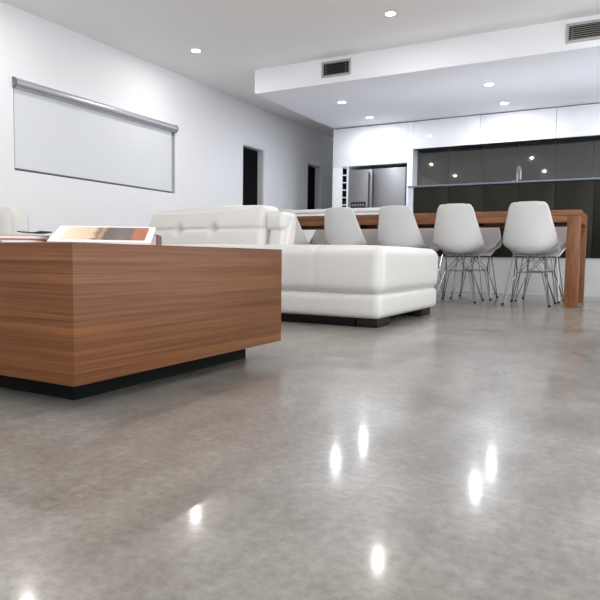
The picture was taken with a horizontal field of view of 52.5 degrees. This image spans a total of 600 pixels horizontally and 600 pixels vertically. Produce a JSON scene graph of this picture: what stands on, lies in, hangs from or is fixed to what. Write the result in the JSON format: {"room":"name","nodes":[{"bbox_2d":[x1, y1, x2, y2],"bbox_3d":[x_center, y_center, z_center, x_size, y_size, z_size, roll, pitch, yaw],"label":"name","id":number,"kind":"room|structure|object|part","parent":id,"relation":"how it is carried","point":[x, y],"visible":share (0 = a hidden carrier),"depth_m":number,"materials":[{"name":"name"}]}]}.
{"room":"living room","nodes":[
{"label":"living room","id":0,"kind":"room"},
{"bbox_2d":[0,1,332,237],"bbox_3d":[-2.381,-1.475,6.582,0.120,2.700,14.600,3,5,29],"label":"wall","id":1,"kind":"structure","parent":0,"point":[214,126],"depth_m":7.30,"materials":[{"name":"white paint"}]},
{"bbox_2d":[13,95,168,192],"bbox_3d":[-2.248,-1.749,6.863,0.040,0.870,2.330,3,5,29],"label":"window","id":2,"kind":"structure","parent":1,"relation":"in","point":[13,95],"depth_m":6.30,"materials":[{"name":"clear glass"}]},
{"bbox_3d":[-2.262,-1.749,6.870,0.010,0.870,2.330,3,5,29],"label":"pane","id":3,"kind":"part","parent":2,"relation":"part of","materials":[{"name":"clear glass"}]},
{"bbox_3d":[-2.244,-1.748,6.861,0.030,0.870,2.330,3,5,29],"label":"frame","id":4,"kind":"part","parent":2,"relation":"part of","materials":[{"name":"grey metal"}]},
{"bbox_2d":[12,76,177,192],"bbox_3d":[-2.165,-1.749,6.811,0.104,0.867,2.335,3,5,29],"label":"roller blind","id":5,"kind":"object","parent":2,"relation":"attached to","point":[57,132],"visible":1,"depth_m":6.59,"materials":[{"name":"white fabric"}]},
{"bbox_3d":[-2.196,-1.326,6.841,0.017,0.018,2.265,3,5,29],"label":"rail","id":6,"kind":"part","parent":5,"relation":"part of","materials":[{"name":"grey metal"}]},
{"bbox_2d":[243,144,262,204],"bbox_3d":[-0.804,-1.354,9.549,0.140,2.085,0.645,3,5,29],"label":"door","id":7,"kind":"structure","parent":1,"relation":"in","point":[252,157],"depth_m":9.65,"materials":[{"name":"black"}]},
{"bbox_2d":[307,164,319,209],"bbox_3d":[0.178,-1.470,11.339,0.140,2.090,0.565,3,5,29],"label":"door","id":8,"kind":"structure","parent":1,"relation":"in","point":[313,198],"depth_m":11.47,"materials":[{"name":"black"}]},
{"bbox_2d":[0,291,599,599],"bbox_3d":[1.312,0.122,4.657,8.943,0.120,15.000,3,5,29],"label":"floor","id":9,"kind":"structure","parent":0,"point":[452,452],"depth_m":1.05,"materials":[{"name":"concrete"}]},
{"bbox_2d":[0,206,29,240],"bbox_3d":[-2.565,-0.323,4.276,1.009,0.720,0.940,3,5,29],"label":"armchair","id":10,"kind":"object","parent":9,"relation":"on","point":[13,219],"visible":0.34,"depth_m":4.31,"materials":[{"name":"grey leather"}]},
{"bbox_2d":[0,242,281,399],"bbox_3d":[-0.726,0.018,2.061,0.980,0.398,0.951,3,5,29],"label":"coffee table","id":11,"kind":"object","parent":9,"relation":"on","point":[78,320],"visible":1,"depth_m":1.58,"materials":[{"name":"brown wood"}]},
{"bbox_2d":[1,239,46,241],"bbox_3d":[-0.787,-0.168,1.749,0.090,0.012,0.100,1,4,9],"label":"magazine","id":12,"kind":"object","parent":11,"relation":"on","point":[3,240],"visible":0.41,"depth_m":1.70,"materials":[{"name":"white paper"}]},
{"bbox_2d":[0,235,48,239],"bbox_3d":[-0.822,-0.183,1.774,0.150,0.012,0.080,2,4,13],"label":"magazine","id":13,"kind":"object","parent":12,"relation":"on","point":[39,237],"visible":0.8,"depth_m":1.74,"materials":[{"name":"white paper"}]},
{"bbox_2d":[17,231,51,233],"bbox_3d":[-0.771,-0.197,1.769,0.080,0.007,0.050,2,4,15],"label":"brochure","id":14,"kind":"object","parent":13,"relation":"on","point":[37,232],"visible":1,"depth_m":1.75,"materials":[{"name":"grey paper"}]},
{"bbox_2d":[47,226,155,244],"bbox_3d":[-0.580,-0.193,1.800,0.284,0.057,0.152,0,4,-7],"label":"picture book","id":15,"kind":"object","parent":11,"relation":"on","point":[84,234],"visible":0.9,"depth_m":1.79,"materials":[{"name":"white paper"}]},
{"bbox_2d":[60,227,148,240],"bbox_3d":[-0.574,-0.197,1.802,0.236,0.001,0.128,0,22,-7],"label":"picture","id":16,"kind":"object","parent":15,"relation":"attached to","point":[76,233],"depth_m":1.80},
{"bbox_2d":[150,235,161,244],"bbox_3d":[-0.589,-0.187,1.904,0.292,0.034,0.140,0,4,-7],"label":"book","id":17,"kind":"object","parent":11,"relation":"on","point":[157,240],"visible":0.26,"depth_m":1.85,"materials":[{"name":"white paper"}]},
{"bbox_2d":[149,205,437,327],"bbox_3d":[-0.374,-0.307,4.210,2.434,0.753,1.102,3,5,29],"label":"sofa","id":18,"kind":"object","parent":9,"relation":"on","point":[342,285],"visible":0.61,"depth_m":3.44,"materials":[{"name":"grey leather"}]},
{"bbox_2d":[149,205,278,243],"bbox_3d":[-0.711,-0.549,4.742,1.172,0.353,0.294,3,5,29],"label":"cushion","id":19,"kind":"object","parent":18,"relation":"on","point":[242,224],"depth_m":4.56,"materials":[{"name":"grey leather"}]},
{"bbox_2d":[268,220,295,244],"bbox_3d":[-0.130,-0.483,4.436,0.175,0.280,0.219,3,5,29],"label":"cushion","id":20,"kind":"object","parent":18,"relation":"on","point":[280,232],"depth_m":4.35,"materials":[{"name":"grey leather"}]},
{"bbox_2d":[162,244,437,293],"bbox_3d":[-0.375,-0.237,4.214,2.433,0.287,1.101,3,5,29],"label":"seat cushion","id":21,"kind":"object","parent":18,"relation":"on","point":[306,269],"depth_m":3.36,"materials":[{"name":"grey leather"}]},
{"bbox_2d":[278,209,310,244],"bbox_3d":[-0.076,-0.482,6.173,0.438,0.837,0.530,3,5,29],"label":"dining chair","id":22,"kind":"object","parent":9,"relation":"on","point":[300,239],"visible":0.11,"depth_m":5.94,"materials":[{"name":"white plastic"}]},
{"bbox_2d":[309,230,326,244],"bbox_3d":[0.248,-0.509,6.618,0.438,0.837,0.530,3,5,29],"label":"dining chair","id":23,"kind":"object","parent":9,"relation":"on","point":[318,238],"visible":0.04,"depth_m":6.81,"materials":[{"name":"white plastic"}]},
{"bbox_2d":[293,207,380,241],"bbox_3d":[0.717,-0.666,7.881,1.580,0.985,0.620,3,5,29],"label":"countertop","id":24,"kind":"structure","parent":9,"relation":"on","point":[308,234],"depth_m":7.78,"materials":[{"name":"grey"}]},
{"bbox_3d":[0.138,-0.683,7.867,0.505,0.865,0.018,3,5,29],"label":"counter door","id":25,"kind":"part","parent":24,"relation":"part of","materials":[{"name":"white paint"}]},
{"bbox_2d":[293,207,380,213],"bbox_3d":[0.723,-1.135,7.848,1.580,0.045,0.620,3,5,29],"label":"countertop","id":26,"kind":"structure","parent":24,"relation":"on","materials":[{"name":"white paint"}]},
{"bbox_3d":[0.584,-0.660,7.624,0.507,0.865,0.018,3,5,29],"label":"counter door","id":27,"kind":"part","parent":24,"relation":"part of","materials":[{"name":"white paint"}]},
{"bbox_3d":[1.034,-0.637,7.379,0.512,0.865,0.018,3,5,29],"label":"counter door","id":28,"kind":"part","parent":24,"relation":"part of","materials":[{"name":"white paint"}]},
{"bbox_2d":[324,207,368,244],"bbox_3d":[0.472,-0.454,5.874,0.438,0.837,0.530,3,5,30],"label":"dining chair","id":29,"kind":"object","parent":9,"relation":"on","point":[341,226],"visible":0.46,"depth_m":5.66,"materials":[{"name":"white plastic"}]},
{"bbox_2d":[361,229,379,245],"bbox_3d":[0.723,-0.485,6.359,0.438,0.837,0.530,3,5,31],"label":"dining chair","id":30,"kind":"object","parent":9,"relation":"on","point":[370,235],"visible":0.05,"depth_m":6.55,"materials":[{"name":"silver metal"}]},
{"bbox_2d":[332,121,417,206],"bbox_3d":[1.259,-1.500,9.708,1.313,2.407,0.702,3,5,29],"label":"tall cabinet","id":31,"kind":"object","parent":9,"relation":"on","point":[383,145],"visible":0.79,"depth_m":9.35,"materials":[{"name":"white paint"}]},
{"bbox_2d":[341,167,346,207],"bbox_3d":[0.778,-1.684,9.755,0.091,0.825,0.340,3,5,29],"label":"wine rack","id":32,"kind":"object","parent":31,"relation":"in","point":[344,170],"visible":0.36,"depth_m":9.66,"materials":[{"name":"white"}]},
{"bbox_3d":[0.813,-2.389,9.507,0.643,0.591,0.020,3,5,29],"label":"cabinet door","id":33,"kind":"part","parent":31,"relation":"part of","materials":[{"name":"white paint"}]},
{"bbox_3d":[1.351,-2.361,9.214,0.579,0.591,0.020,3,5,29],"label":"cabinet door","id":34,"kind":"part","parent":31,"relation":"part of","materials":[{"name":"white paint"}]},
{"bbox_2d":[349,167,406,207],"bbox_3d":[1.298,-1.168,9.636,0.925,1.755,0.667,3,5,29],"label":"refrigerator","id":35,"kind":"object","parent":9,"relation":"on","point":[368,188],"visible":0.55,"depth_m":9.34,"materials":[{"name":"grey metal"}]},
{"bbox_3d":[0.909,-1.470,9.522,0.245,0.125,0.006,3,5,29],"label":"dispenser panel","id":36,"kind":"part","parent":35,"relation":"part of","materials":[{"name":"black plastic"}]},
{"bbox_3d":[0.950,-1.187,9.559,0.387,1.695,0.065,3,5,29],"label":"door","id":37,"kind":"part","parent":35,"relation":"part of","materials":[{"name":"silver metal"}]},
{"bbox_3d":[1.066,-1.497,9.400,0.026,0.940,0.067,3,5,29],"label":"door handle","id":38,"kind":"part","parent":35,"relation":"part of","materials":[{"name":"grey metal"}]},
{"bbox_3d":[1.124,-1.494,9.368,0.026,0.940,0.067,3,5,29],"label":"door handle","id":39,"kind":"part","parent":35,"relation":"part of","materials":[{"name":"grey metal"}]},
{"bbox_3d":[1.361,-1.166,9.335,0.526,1.695,0.065,3,5,29],"label":"door","id":40,"kind":"part","parent":35,"relation":"part of","materials":[{"name":"silver metal"}]},
{"bbox_2d":[377,205,429,248],"bbox_3d":[0.947,-0.430,5.615,0.438,0.837,0.530,3,5,27],"label":"dining chair","id":41,"kind":"object","parent":9,"relation":"on","point":[397,225],"visible":0.54,"depth_m":5.41,"materials":[{"name":"white plastic"}]},
{"bbox_2d":[419,228,443,295],"bbox_3d":[1.222,-0.459,6.087,0.438,0.837,0.530,3,5,29],"label":"dining chair","id":42,"kind":"object","parent":9,"relation":"on","point":[426,233],"visible":0.14,"depth_m":6.24,"materials":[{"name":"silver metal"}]},
{"bbox_3d":[1.373,-0.254,6.112,0.227,0.408,0.237,0,4,-14],"label":"leg","id":43,"kind":"part","parent":42,"relation":"part of","materials":[{"name":"silver metal"}]},
{"bbox_2d":[297,210,587,307],"bbox_3d":[1.043,-0.412,5.845,3.042,0.772,0.760,3,5,29],"label":"dining table","id":44,"kind":"object","parent":9,"relation":"on","point":[575,221],"visible":0.53,"depth_m":5.08,"materials":[{"name":"brown wood"}]},
{"bbox_3d":[2.175,-0.305,4.852,0.098,0.726,0.098,3,5,29],"label":"leg","id":45,"kind":"part","parent":44,"relation":"part of","materials":[{"name":"brown wood"}]},
{"bbox_3d":[2.493,-0.342,5.432,0.098,0.726,0.098,3,5,29],"label":"leg","id":46,"kind":"part","parent":44,"relation":"part of","materials":[{"name":"brown wood"}]},
{"bbox_2d":[433,203,486,303],"bbox_3d":[1.401,-0.406,5.362,0.438,0.837,0.530,3,4,25],"label":"dining chair","id":47,"kind":"object","parent":9,"relation":"on","point":[457,232],"visible":0.95,"depth_m":5.18,"materials":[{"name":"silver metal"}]},
{"bbox_3d":[1.246,-0.203,5.356,0.227,0.408,0.237,-1,4,-17],"label":"leg","id":48,"kind":"part","parent":47,"relation":"part of","materials":[{"name":"silver metal"}]},
{"bbox_3d":[1.342,-0.217,5.546,0.229,0.413,0.223,-1,4,-25],"label":"leg","id":49,"kind":"part","parent":47,"relation":"part of","materials":[{"name":"silver metal"}]},
{"bbox_3d":[1.417,-0.408,5.394,0.288,0.016,0.248,3,4,25],"label":"seat frame","id":50,"kind":"part","parent":47,"relation":"part of","materials":[{"name":"grey metal"}]},
{"bbox_3d":[1.480,-0.192,5.246,0.237,0.408,0.227,-1,4,-22],"label":"leg","id":51,"kind":"part","parent":47,"relation":"part of","materials":[{"name":"silver metal"}]},
{"bbox_3d":[1.567,-0.207,5.441,0.223,0.413,0.229,0,4,-15],"label":"leg","id":52,"kind":"part","parent":47,"relation":"part of","materials":[{"name":"silver metal"}]},
{"bbox_2d":[450,228,501,299],"bbox_3d":[1.690,-0.435,5.832,0.438,0.837,0.530,3,4,26],"label":"dining chair","id":53,"kind":"object","parent":9,"relation":"on","point":[491,237],"visible":0.33,"depth_m":5.89,"materials":[{"name":"silver metal"}]},
{"bbox_3d":[1.519,-0.232,5.783,0.223,0.413,0.229,0,4,-14],"label":"leg","id":54,"kind":"part","parent":53,"relation":"part of","materials":[{"name":"silver metal"}]},
{"bbox_3d":[1.608,-0.241,5.977,0.237,0.408,0.227,-1,4,-22],"label":"leg","id":55,"kind":"part","parent":53,"relation":"part of","materials":[{"name":"silver metal"}]},
{"bbox_3d":[1.742,-0.221,5.675,0.229,0.413,0.223,-1,4,-24],"label":"leg","id":56,"kind":"part","parent":53,"relation":"part of","materials":[{"name":"silver metal"}]},
{"bbox_3d":[1.840,-0.231,5.865,0.227,0.408,0.237,0,4,-17],"label":"leg","id":57,"kind":"part","parent":53,"relation":"part of","materials":[{"name":"silver metal"}]},
{"bbox_2d":[408,177,599,296],"bbox_3d":[3.358,-0.659,6.574,4.297,1.223,0.893,3,5,29],"label":"kitchen island","id":58,"kind":"object","parent":9,"relation":"on","point":[583,194],"visible":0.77,"depth_m":6.65,"materials":[{"name":"grey"}]},
{"bbox_3d":[1.505,-0.746,7.586,0.060,1.205,0.870,3,5,29],"label":"panel","id":59,"kind":"part","parent":58,"relation":"part of","materials":[{"name":"white"}]},
{"bbox_3d":[1.518,-0.912,7.083,0.413,0.798,0.020,3,5,29],"label":"panel","id":60,"kind":"part","parent":58,"relation":"part of","materials":[{"name":"black"}]},
{"bbox_3d":[1.874,-0.894,6.889,0.389,0.798,0.020,3,5,29],"label":"panel","id":61,"kind":"part","parent":58,"relation":"part of","materials":[{"name":"black"}]},
{"bbox_3d":[2.205,-0.877,6.709,0.358,0.798,0.020,3,5,29],"label":"panel","id":62,"kind":"part","parent":58,"relation":"part of","materials":[{"name":"black"}]},
{"bbox_2d":[512,166,521,180],"bbox_3d":[2.473,-1.414,6.912,0.056,0.214,0.108,-3,5,-43],"label":"tap","id":63,"kind":"object","parent":58,"relation":"on","point":[518,170],"visible":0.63,"depth_m":6.88,"materials":[{"name":"silver metal"}]},
{"bbox_3d":[2.478,-1.432,6.893,0.033,0.174,0.076,-1,4,-23],"label":"spout","id":64,"kind":"part","parent":63,"relation":"part of","materials":[{"name":"silver metal"}]},
{"bbox_3d":[2.528,-0.860,6.533,0.370,0.798,0.020,3,5,29],"label":"panel","id":65,"kind":"part","parent":58,"relation":"part of","materials":[{"name":"black"}]},
{"bbox_3d":[2.855,-0.844,6.354,0.369,0.798,0.020,3,5,29],"label":"panel","id":66,"kind":"part","parent":58,"relation":"part of","materials":[{"name":"black"}]},
{"bbox_3d":[3.184,-0.827,6.175,0.372,0.798,0.020,3,5,29],"label":"panel","id":67,"kind":"part","parent":58,"relation":"part of","materials":[{"name":"black"}]},
{"bbox_2d":[501,201,559,306],"bbox_3d":[1.926,-0.379,5.075,0.438,0.837,0.530,3,5,29],"label":"dining chair","id":68,"kind":"object","parent":9,"relation":"on","point":[529,230],"visible":0.99,"depth_m":4.90,"materials":[{"name":"white plastic"}]},
{"bbox_3d":[1.770,-0.176,5.079,0.227,0.408,0.237,0,4,-14],"label":"leg","id":69,"kind":"part","parent":68,"relation":"part of","materials":[{"name":"silver metal"}]},
{"bbox_3d":[1.877,-0.191,5.263,0.229,0.413,0.223,-1,4,-21],"label":"leg","id":70,"kind":"part","parent":68,"relation":"part of","materials":[{"name":"silver metal"}]},
{"bbox_3d":[1.943,-0.382,5.107,0.288,0.016,0.248,3,5,29],"label":"seat frame","id":71,"kind":"part","parent":68,"relation":"part of","materials":[{"name":"grey metal"}]},
{"bbox_3d":[1.997,-0.165,4.955,0.237,0.408,0.227,-1,4,-19],"label":"leg","id":72,"kind":"part","parent":68,"relation":"part of","materials":[{"name":"silver metal"}]},
{"bbox_3d":[2.095,-0.179,5.144,0.223,0.413,0.229,0,4,-11],"label":"leg","id":73,"kind":"part","parent":68,"relation":"part of","materials":[{"name":"silver metal"}]},
{"bbox_2d":[514,227,566,302],"bbox_3d":[2.209,-0.409,5.549,0.438,0.837,0.530,3,5,29],"label":"dining chair","id":74,"kind":"object","parent":9,"relation":"on","point":[561,232],"visible":0.24,"depth_m":5.57,"materials":[{"name":"silver metal"}]},
{"bbox_3d":[2.035,-0.206,5.508,0.223,0.413,0.229,0,4,-11],"label":"leg","id":75,"kind":"part","parent":74,"relation":"part of","materials":[{"name":"silver metal"}]},
{"bbox_3d":[2.133,-0.215,5.698,0.237,0.408,0.227,-1,4,-19],"label":"leg","id":76,"kind":"part","parent":74,"relation":"part of","materials":[{"name":"silver metal"}]},
{"bbox_3d":[2.252,-0.195,5.390,0.229,0.413,0.223,-1,4,-21],"label":"leg","id":77,"kind":"part","parent":74,"relation":"part of","materials":[{"name":"silver metal"}]},
{"bbox_3d":[2.359,-0.203,5.574,0.227,0.408,0.237,0,4,-14],"label":"leg","id":78,"kind":"part","parent":74,"relation":"part of","materials":[{"name":"silver metal"}]},
{"bbox_2d":[0,0,599,137],"bbox_3d":[1.348,-2.691,4.460,8.943,0.120,15.000,3,5,29],"label":"ceiling","id":79,"kind":"structure","parent":0,"point":[235,39],"depth_m":6.13,"materials":[{"name":"white paint"}]},
{"bbox_2d":[191,49,200,52],"bbox_3d":[-1.182,-2.833,6.912,0.124,0.006,0.124,3,5,29],"label":"recessed light","id":80,"kind":"object","parent":79,"relation":"in","point":[192,50],"visible":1,"depth_m":6.90,"materials":[{"name":"white"}]},
{"bbox_2d":[384,11,396,15],"bbox_3d":[0.862,-2.728,5.798,0.124,0.006,0.124,3,5,29],"label":"recessed light","id":81,"kind":"object","parent":79,"relation":"in","point":[388,13],"visible":1,"depth_m":5.79,"materials":[{"name":"white"}]},
{"bbox_2d":[255,14,599,128],"bbox_3d":[3.824,-2.692,7.871,7.463,0.292,4.650,3,5,29],"label":"ceiling","id":82,"kind":"structure","parent":0,"point":[531,67],"depth_m":7.10,"materials":[{"name":"white paint"}]},
{"bbox_2d":[321,58,350,77],"bbox_3d":[0.419,-2.694,7.076,0.375,0.180,0.012,3,5,29],"label":"ceiling vent","id":83,"kind":"object","parent":82,"relation":"in","point":[341,67],"visible":1,"depth_m":7.07,"materials":[{"name":"grey metal"}]},
{"bbox_2d":[566,19,599,43],"bbox_3d":[2.884,-2.563,5.732,0.695,0.183,0.012,3,5,29],"label":"ceiling vent","id":84,"kind":"object","parent":82,"relation":"in","point":[585,30],"visible":1,"depth_m":5.83,"materials":[{"name":"grey metal"}]},
{"bbox_3d":[4.515,-1.330,7.882,6.140,2.408,0.116,3,5,29],"label":"wall","id":85,"kind":"structure","parent":0,"visible":0},
{"bbox_2d":[417,149,448,185],"bbox_3d":[1.988,-1.251,9.199,0.471,2.000,0.013,3,5,29],"label":"panel","id":86,"kind":"object","parent":85,"relation":"attached to","point":[433,165],"visible":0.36,"depth_m":9.14,"materials":[{"name":"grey glass"}]},
{"bbox_2d":[413,115,481,150],"bbox_3d":[2.166,-2.431,8.894,0.967,0.412,0.246,3,5,29],"label":"upper cabinet","id":87,"kind":"object","parent":85,"relation":"attached to","point":[463,131],"visible":0.98,"depth_m":8.79,"materials":[{"name":"white"}]},
{"bbox_2d":[448,146,482,183],"bbox_3d":[2.415,-1.229,8.966,0.497,2.000,0.013,3,5,29],"label":"panel","id":88,"kind":"object","parent":85,"relation":"attached to","point":[465,164],"visible":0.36,"depth_m":8.91,"materials":[{"name":"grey glass"}]},
{"bbox_2d":[482,144,518,182],"bbox_3d":[2.849,-1.207,8.729,0.487,2.000,0.013,3,5,29],"label":"panel","id":89,"kind":"object","parent":85,"relation":"attached to","point":[500,162],"visible":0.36,"depth_m":8.67,"materials":[{"name":"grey glass"}]},
{"bbox_2d":[480,107,557,145],"bbox_3d":[3.027,-2.387,8.424,0.990,0.412,0.246,3,5,29],"label":"upper cabinet","id":90,"kind":"object","parent":85,"relation":"attached to","point":[534,125],"visible":0.98,"depth_m":8.32,"materials":[{"name":"white"}]},
{"bbox_2d":[518,141,555,180],"bbox_3d":[3.277,-1.185,8.496,0.482,2.000,0.013,3,5,29],"label":"panel","id":91,"kind":"object","parent":85,"relation":"attached to","point":[537,160],"visible":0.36,"depth_m":8.43,"materials":[{"name":"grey glass"}]},
{"bbox_2d":[555,138,593,178],"bbox_3d":[3.696,-1.163,8.268,0.467,2.000,0.013,3,5,29],"label":"panel","id":92,"kind":"object","parent":85,"relation":"attached to","point":[574,158],"visible":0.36,"depth_m":8.21,"materials":[{"name":"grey glass"}]},
{"bbox_2d":[556,103,599,140],"bbox_3d":[3.899,-2.342,7.949,0.990,0.412,0.246,3,5,29],"label":"upper cabinet","id":93,"kind":"object","parent":85,"relation":"attached to","point":[574,122],"visible":1,"depth_m":7.96,"materials":[{"name":"white"}]},
{"bbox_2d":[593,138,599,177],"bbox_3d":[4.117,-1.142,8.038,0.487,2.000,0.013,3,5,29],"label":"panel","id":94,"kind":"object","parent":85,"relation":"attached to","point":[596,165],"visible":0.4,"depth_m":8.08,"materials":[{"name":"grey glass"}]}
]}

